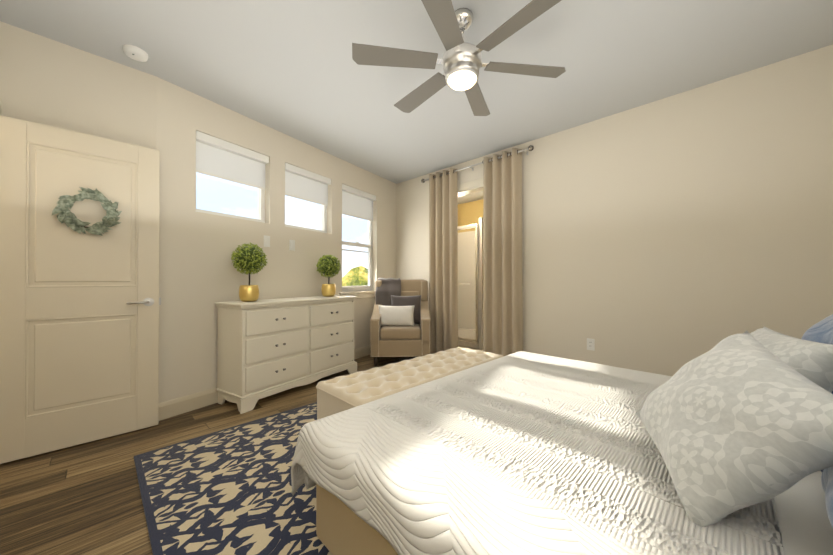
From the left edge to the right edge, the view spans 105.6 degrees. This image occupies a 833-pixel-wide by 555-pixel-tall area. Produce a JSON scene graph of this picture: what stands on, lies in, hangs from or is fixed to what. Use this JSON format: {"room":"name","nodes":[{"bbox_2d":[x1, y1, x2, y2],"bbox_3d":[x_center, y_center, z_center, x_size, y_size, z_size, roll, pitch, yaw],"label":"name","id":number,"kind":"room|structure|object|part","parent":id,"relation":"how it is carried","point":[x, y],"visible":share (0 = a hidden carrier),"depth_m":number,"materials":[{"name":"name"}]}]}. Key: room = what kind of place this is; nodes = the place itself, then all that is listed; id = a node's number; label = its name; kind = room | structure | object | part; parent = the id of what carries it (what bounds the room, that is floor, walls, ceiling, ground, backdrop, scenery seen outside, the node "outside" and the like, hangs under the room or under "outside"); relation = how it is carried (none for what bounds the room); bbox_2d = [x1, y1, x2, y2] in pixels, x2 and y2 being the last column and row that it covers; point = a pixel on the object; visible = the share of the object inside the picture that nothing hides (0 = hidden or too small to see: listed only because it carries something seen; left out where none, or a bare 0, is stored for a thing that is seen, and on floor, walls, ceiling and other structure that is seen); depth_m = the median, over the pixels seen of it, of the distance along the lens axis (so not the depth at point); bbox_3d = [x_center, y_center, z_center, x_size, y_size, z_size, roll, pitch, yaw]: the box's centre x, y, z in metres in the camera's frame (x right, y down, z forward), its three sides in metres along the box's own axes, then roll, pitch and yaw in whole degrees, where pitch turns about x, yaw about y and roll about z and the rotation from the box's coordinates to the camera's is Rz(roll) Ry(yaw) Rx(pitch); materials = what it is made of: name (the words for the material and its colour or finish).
{"room":"bedroom","nodes":[
{"label":"bedroom","id":0,"kind":"room"},
{"bbox_2d":[0,21,156,149],"bbox_3d":[-2.454,-0.232,2.236,0.160,2.740,0.930,0,0,45],"label":"wall","id":1,"kind":"structure","parent":0,"point":[49,82],"depth_m":2.20,"materials":[{"name":"beige paint"}]},
{"bbox_2d":[0,345,482,554],"bbox_3d":[0.446,1.202,2.968,5.630,0.121,6.069,0,0,45],"label":"floor","id":2,"kind":"structure","parent":0,"point":[83,499],"depth_m":1.72,"materials":[{"name":"brown wood"}]},
{"bbox_2d":[134,402,331,554],"bbox_3d":[0.155,1.131,2.215,2.440,0.010,3.050,0,0,45],"label":"rug","id":3,"kind":"object","parent":2,"relation":"on","point":[227,491],"visible":0.18,"depth_m":1.64,"materials":[{"name":"blue fabric"}]},
{"bbox_2d":[316,347,502,419],"bbox_3d":[0.059,0.892,2.389,0.506,0.467,1.506,0,0,45],"label":"bench","id":4,"kind":"object","parent":3,"relation":"on","point":[338,394],"visible":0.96,"depth_m":2.10,"materials":[{"name":"fabric"}]},
{"bbox_2d":[291,314,832,554],"bbox_3d":[0.934,0.507,1.339,2.205,1.220,2.058,0,0,45],"label":"bed","id":5,"kind":"object","parent":3,"relation":"on","point":[724,446],"visible":1,"depth_m":0.94,"materials":[{"name":"fabric"}]},
{"bbox_2d":[636,330,832,526],"bbox_3d":[0.892,0.410,0.917,0.231,0.460,0.460,36,24,6],"label":"pillow","id":6,"kind":"object","parent":5,"relation":"on","point":[736,426],"depth_m":0.80,"materials":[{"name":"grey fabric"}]},
{"bbox_2d":[750,326,832,392],"bbox_3d":[1.322,0.411,1.223,0.222,0.460,0.460,32,13,21],"label":"pillow","id":7,"kind":"object","parent":5,"relation":"on","point":[813,360],"depth_m":1.04,"materials":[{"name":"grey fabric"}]},
{"bbox_2d":[801,314,832,472],"bbox_3d":[1.697,0.377,1.246,0.900,0.580,0.291,0,24,-45],"label":"pillow","id":8,"kind":"object","parent":5,"relation":"on","point":[822,331],"depth_m":1.02,"materials":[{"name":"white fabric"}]},
{"bbox_2d":[821,466,832,527],"bbox_3d":[0.999,0.372,0.543,0.900,0.580,0.275,0,24,-45],"label":"pillow","id":9,"kind":"object","parent":5,"relation":"on","point":[827,475],"depth_m":0.80,"materials":[{"name":"blue fabric"}]},
{"bbox_2d":[215,295,356,413],"bbox_3d":[-1.266,0.684,3.350,0.440,0.920,1.434,0,0,31],"label":"dresser","id":10,"kind":"object","parent":2,"relation":"on","point":[267,347],"visible":1,"depth_m":2.96,"materials":[{"name":"beige paint"}]},
{"bbox_2d":[231,243,266,301],"bbox_3d":[-1.546,-0.054,2.913,0.299,0.548,0.302,0,0,45],"label":"topiary","id":11,"kind":"object","parent":10,"relation":"on","point":[249,259],"visible":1,"depth_m":2.84,"materials":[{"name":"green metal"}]},
{"bbox_2d":[316,255,340,296],"bbox_3d":[-1.034,-0.029,3.734,0.295,0.510,0.288,0,0,45],"label":"topiary","id":12,"kind":"object","parent":10,"relation":"on","point":[328,266],"visible":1,"depth_m":3.67,"materials":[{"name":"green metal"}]},
{"bbox_2d":[370,278,429,365],"bbox_3d":[-0.212,0.571,4.384,0.762,1.133,0.758,0,0,-1],"label":"armchair","id":13,"kind":"object","parent":2,"relation":"on","point":[400,322],"visible":0.98,"depth_m":4.18,"materials":[{"name":"brown fabric"}]},
{"bbox_2d":[375,278,400,305],"bbox_3d":[-0.399,0.390,4.583,0.372,0.768,0.354,0,0,-1],"label":"throw","id":14,"kind":"object","parent":13,"relation":"on","point":[385,289],"depth_m":4.49,"materials":[{"name":"grey fabric"}]},
{"bbox_2d":[391,295,420,323],"bbox_3d":[-0.140,0.445,4.378,0.433,0.412,0.125,0,-14,-6],"label":"pillow","id":15,"kind":"object","parent":13,"relation":"on","point":[396,300],"depth_m":4.36,"materials":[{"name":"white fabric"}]},
{"bbox_2d":[458,218,482,348],"bbox_3d":[0.859,0.101,5.995,1.560,2.120,1.171,0,0,45],"label":"shower enclosure","id":16,"kind":"object","parent":2,"relation":"on","point":[470,288],"visible":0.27,"depth_m":6.45,"materials":[{"name":"white"}]},
{"bbox_2d":[156,77,395,402],"bbox_3d":[-1.241,-0.222,4.018,0.160,2.740,3.439,0,0,31],"label":"wall","id":17,"kind":"structure","parent":0,"point":[200,275],"depth_m":2.92,"materials":[{"name":"beige paint"}]},
{"bbox_2d":[196,131,268,222],"bbox_3d":[-1.804,-0.930,3.092,0.140,0.715,0.705,0,0,31],"label":"window","id":18,"kind":"structure","parent":17,"relation":"in","point":[222,159],"depth_m":3.06,"materials":[{"name":"white fabric"}]},
{"bbox_2d":[159,345,369,420],"bbox_3d":[-1.197,1.080,3.913,0.016,0.135,3.319,0,0,31],"label":"baseboard","id":19,"kind":"structure","parent":17,"relation":"attached to","point":[178,406],"depth_m":2.71,"materials":[{"name":"beige paint"}]},
{"bbox_2d":[264,235,269,246],"bbox_3d":[-1.567,-0.381,3.317,0.016,0.118,0.072,0,0,31],"label":"switch plate","id":20,"kind":"object","parent":17,"relation":"attached to","point":[266,241],"visible":1,"depth_m":3.31,"materials":[{"name":"white plastic"}]},
{"bbox_2d":[289,240,294,250],"bbox_3d":[-1.406,-0.366,3.581,0.016,0.118,0.072,0,0,31],"label":"switch plate","id":21,"kind":"object","parent":17,"relation":"attached to","point":[291,244],"visible":1,"depth_m":3.57,"materials":[{"name":"white plastic"}]},
{"bbox_2d":[285,163,330,232],"bbox_3d":[-1.344,-0.924,3.845,0.140,0.718,0.692,0,0,31],"label":"window","id":22,"kind":"structure","parent":17,"relation":"in","point":[304,184],"depth_m":3.85,"materials":[{"name":"white fabric"}]},
{"bbox_2d":[339,184,375,298],"bbox_3d":[-0.861,-0.483,4.606,0.168,1.570,0.845,0,0,31],"label":"window","id":23,"kind":"structure","parent":17,"relation":"in","point":[356,203],"depth_m":4.64,"materials":[{"name":"white plastic"}]},
{"bbox_2d":[0,0,832,203],"bbox_3d":[0.446,-1.658,2.986,5.630,0.120,6.069,0,0,45],"label":"ceiling","id":24,"kind":"structure","parent":0,"point":[293,69],"depth_m":2.28,"materials":[{"name":"grey paint"}]},
{"bbox_2d":[123,45,147,61],"bbox_3d":[-1.991,-1.582,2.242,0.136,0.042,0.136,0,0,45],"label":"smoke detector","id":25,"kind":"object","parent":24,"relation":"attached to","point":[135,53],"visible":1,"depth_m":2.22,"materials":[{"name":"white plastic"}]},
{"bbox_2d":[352,0,565,115],"bbox_3d":[0.280,-1.391,1.944,1.326,0.424,1.255,0,0,45],"label":"ceiling fan","id":26,"kind":"object","parent":24,"relation":"hanging from","point":[461,62],"visible":1,"depth_m":1.88,"materials":[{"name":"silver metal"}]},
{"bbox_2d":[458,199,482,232],"bbox_3d":[1.708,-0.209,6.114,3.000,2.740,0.160,0,0,45],"label":"wall","id":27,"kind":"structure","parent":0,"point":[470,213],"depth_m":6.59,"materials":[{"name":"yellow paint"}]},
{"bbox_2d":[396,44,832,375],"bbox_3d":[1.416,-0.223,3.711,5.288,2.740,0.160,0,0,45],"label":"wall","id":28,"kind":"structure","parent":0,"point":[671,235],"depth_m":2.75,"materials":[{"name":"beige paint"}]},
{"bbox_2d":[458,178,482,195],"bbox_3d":[0.808,-0.075,4.305,1.010,2.450,0.183,0,0,45],"label":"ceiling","id":29,"kind":"structure","parent":28,"relation":"attached to","point":[470,187],"depth_m":4.30,"materials":[{"name":"beige paint"}]},
{"bbox_2d":[421,145,533,356],"bbox_3d":[0.711,-0.187,4.187,1.754,2.646,0.157,0,0,45],"label":"curtains","id":30,"kind":"object","parent":28,"relation":"attached to","point":[502,268],"visible":0.96,"depth_m":3.96,"materials":[{"name":"fabric"}]},
{"bbox_3d":[0.362,-0.185,4.510,0.521,2.646,0.124,0,0,45],"label":"panel","id":31,"kind":"part","parent":30,"relation":"part of","materials":[{"name":"fabric"}]},
{"bbox_3d":[0.722,-1.465,4.206,1.754,0.064,0.126,0,0,45],"label":"rod","id":32,"kind":"part","parent":30,"relation":"part of","materials":[{"name":"silver metal"}]},
{"bbox_3d":[1.022,-0.190,3.856,0.542,2.646,0.104,0,0,45],"label":"panel","id":33,"kind":"part","parent":30,"relation":"part of","materials":[{"name":"fabric"}]},
{"bbox_2d":[587,338,594,350],"bbox_3d":[1.777,0.684,3.226,0.072,0.118,0.011,0,0,45],"label":"electrical outlet plate","id":34,"kind":"object","parent":28,"relation":"attached to","point":[590,344],"visible":1,"depth_m":3.22,"materials":[{"name":"white plastic"}]},
{"bbox_3d":[-1.210,-0.243,0.458,4.430,2.740,0.160,0,0,45],"label":"wall","id":35,"kind":"structure","parent":0,"visible":0},
{"bbox_2d":[0,115,160,463],"bbox_3d":[-2.261,0.073,2.174,0.788,2.105,0.157,0,0,-44],"label":"door","id":36,"kind":"structure","parent":35,"relation":"in","point":[79,338],"depth_m":2.12,"materials":[{"name":"beige paint"}]},
{"bbox_2d":[52,187,121,235],"bbox_3d":[-2.218,-0.447,2.138,0.328,0.321,0.076,0,0,-44],"label":"wreath","id":37,"kind":"object","parent":36,"relation":"attached to","point":[67,216],"visible":1,"depth_m":2.12,"materials":[{"name":"green plant"}]},
{"bbox_3d":[-2.050,0.183,2.378,0.198,0.064,0.157,0,0,-44],"label":"handle","id":38,"kind":"part","parent":36,"relation":"part of","materials":[{"name":"silver metal"}]},
{"label":"outside","id":39,"kind":"structure","parent":0,"visible":0},
{"bbox_2d":[342,266,367,285],"bbox_3d":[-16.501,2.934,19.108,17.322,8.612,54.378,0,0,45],"label":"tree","id":40,"kind":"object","parent":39,"point":[349,275],"depth_m":33.66,"materials":[{"name":"green plant"}]}
]}

